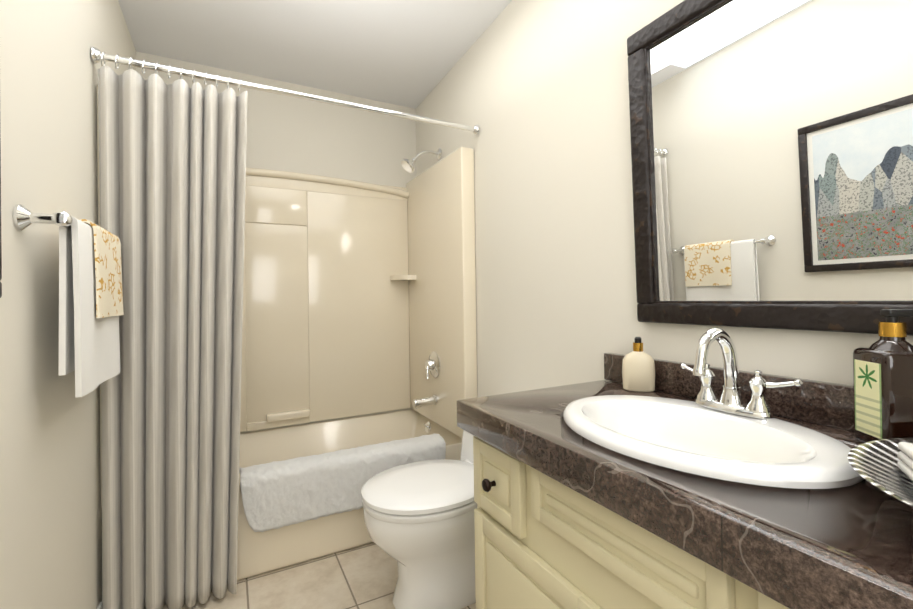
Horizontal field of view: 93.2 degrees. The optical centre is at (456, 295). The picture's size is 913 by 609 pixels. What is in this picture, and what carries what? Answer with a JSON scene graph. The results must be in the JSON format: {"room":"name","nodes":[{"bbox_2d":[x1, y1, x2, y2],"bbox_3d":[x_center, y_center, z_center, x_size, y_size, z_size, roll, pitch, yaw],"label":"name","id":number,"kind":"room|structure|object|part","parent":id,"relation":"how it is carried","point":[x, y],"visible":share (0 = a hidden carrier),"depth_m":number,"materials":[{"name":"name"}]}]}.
{"room":"bathroom","nodes":[
{"label":"bathroom","id":0,"kind":"room"},
{"bbox_2d":[0,0,135,608],"bbox_3d":[-0.814,-0.194,0.552,0.100,2.674,3.904,-1,0,-28],"label":"wall","id":1,"kind":"structure","parent":0,"point":[50,529],"depth_m":1.09,"materials":[{"name":"white paint"}]},
{"bbox_2d":[0,138,1,297],"bbox_3d":[-0.735,-0.364,0.539,0.028,0.733,0.633,-1,0,-28],"label":"picture frame","id":2,"kind":"object","parent":1,"relation":"attached to","point":[0,229],"visible":1,"depth_m":0.82,"materials":[{"name":"black"}]},
{"bbox_2d":[13,204,123,397],"bbox_3d":[-1.037,0.022,1.208,0.111,0.446,0.573,-1,0,-28],"label":"towel rail","id":3,"kind":"object","parent":1,"relation":"attached to","point":[90,293],"visible":1,"depth_m":1.08,"materials":[{"name":"white fabric"}]},
{"bbox_2d":[136,51,416,432],"bbox_3d":[-0.970,-0.115,2.618,1.547,2.541,0.100,-1,0,-28],"label":"wall","id":4,"kind":"structure","parent":0,"point":[291,134],"depth_m":2.64,"materials":[{"name":"white paint"}]},
{"bbox_2d":[118,0,511,108],"bbox_3d":[-0.102,-1.411,0.941,1.547,0.250,3.704,-1,0,-28],"label":"ceiling","id":5,"kind":"structure","parent":0,"point":[408,53],"depth_m":2.15,"materials":[{"name":"white paint"}]},
{"bbox_2d":[163,542,475,608],"bbox_3d":[-0.066,1.165,0.929,1.747,0.060,3.904,-1,0,-28],"label":"floor","id":6,"kind":"structure","parent":0,"point":[365,576],"depth_m":1.70,"materials":[{"name":"tile"}]},
{"bbox_2d":[96,84,476,580],"bbox_3d":[-0.753,0.133,2.212,1.544,2.034,0.810,-1,0,-28],"label":"bathtub","id":7,"kind":"object","parent":6,"relation":"on","point":[359,297],"visible":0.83,"depth_m":2.51,"materials":[{"name":"beige plastic"}]},
{"bbox_2d":[361,430,476,608],"bbox_3d":[-0.002,0.831,1.676,0.728,0.612,0.470,-1,0,-28],"label":"toilet","id":8,"kind":"object","parent":6,"relation":"on","point":[419,519],"visible":0.52,"depth_m":1.52,"materials":[{"name":"white ceramic"}]},
{"bbox_3d":[-0.106,0.715,1.623,0.496,0.068,0.396,-1,0,-28],"label":"seat","id":9,"kind":"part","parent":8,"relation":"part of","materials":[{"name":"white plastic"}]},
{"bbox_2d":[457,424,812,608],"bbox_3d":[0.581,0.736,0.722,0.583,0.778,1.326,-1,0,-28],"label":"bathroom vanity","id":10,"kind":"object","parent":6,"relation":"on","point":[543,541],"depth_m":0.84,"materials":[{"name":"beige paint"}]},
{"bbox_2d":[457,380,912,608],"bbox_3d":[0.570,0.311,0.728,0.588,0.072,1.338,-1,0,-28],"label":"countertop","id":11,"kind":"structure","parent":10,"relation":"on","point":[854,549],"depth_m":0.55,"materials":[{"name":"brown stone"}]},
{"bbox_2d":[622,337,654,391],"bbox_3d":[0.536,0.199,1.272,0.090,0.157,0.046,-1,0,22],"label":"lotion bottle","id":12,"kind":"object","parent":11,"relation":"on","point":[638,369],"visible":1,"depth_m":1.25,"materials":[{"name":"beige plastic"}]},
{"bbox_2d":[517,384,864,519],"bbox_3d":[0.463,0.336,0.876,0.410,0.166,0.550,-1,0,-28],"label":"sink","id":13,"kind":"object","parent":11,"relation":"in","point":[786,464],"depth_m":0.83,"materials":[{"name":"white ceramic"}]},
{"bbox_2d":[677,328,796,415],"bbox_3d":[0.565,0.160,0.931,0.149,0.185,0.232,-1,0,-28],"label":"faucet","id":14,"kind":"object","parent":11,"relation":"on","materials":[{"name":"silver metal"}]},
{"bbox_2d":[848,438,912,507],"bbox_3d":[0.731,0.228,0.458,0.468,0.086,0.468,-1,0,-28],"label":"dish","id":15,"kind":"object","parent":11,"relation":"on","point":[885,466],"visible":1,"depth_m":0.59,"materials":[{"name":"silver metal"}]},
{"bbox_2d":[853,309,912,442],"bbox_3d":[0.776,0.148,0.767,0.085,0.248,0.082,-1,0,7],"label":"bottle","id":16,"kind":"object","parent":11,"relation":"on","point":[883,384],"visible":0.96,"depth_m":0.75,"materials":[{"name":"brown glass"}]},
{"bbox_2d":[416,0,912,397],"bbox_3d":[0.644,-0.211,1.319,0.100,2.674,3.904,-1,0,-28],"label":"wall","id":17,"kind":"structure","parent":0,"point":[537,91],"depth_m":1.67,"materials":[{"name":"white paint"}]},
{"bbox_2d":[91,47,479,608],"bbox_3d":[-0.555,0.129,1.837,1.541,1.994,0.091,-1,0,-28],"label":"shower curtain","id":18,"kind":"object","parent":17,"relation":"attached to","point":[172,170],"visible":0.94,"depth_m":1.57,"materials":[{"name":"grey fabric"}]},
{"bbox_2d":[604,353,853,427],"bbox_3d":[0.817,0.228,0.859,0.028,0.088,1.338,-1,0,-28],"label":"backsplash","id":19,"kind":"structure","parent":17,"relation":"attached to","point":[821,400],"depth_m":0.94,"materials":[{"name":"brown stone"}]},
{"bbox_2d":[627,0,912,335],"bbox_3d":[0.803,-0.360,0.839,0.030,0.867,1.102,-3,1,-28],"label":"mirror","id":20,"kind":"object","parent":17,"relation":"attached to","point":[772,159],"visible":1,"depth_m":0.99,"materials":[{"name":"clear glass"}]}
]}

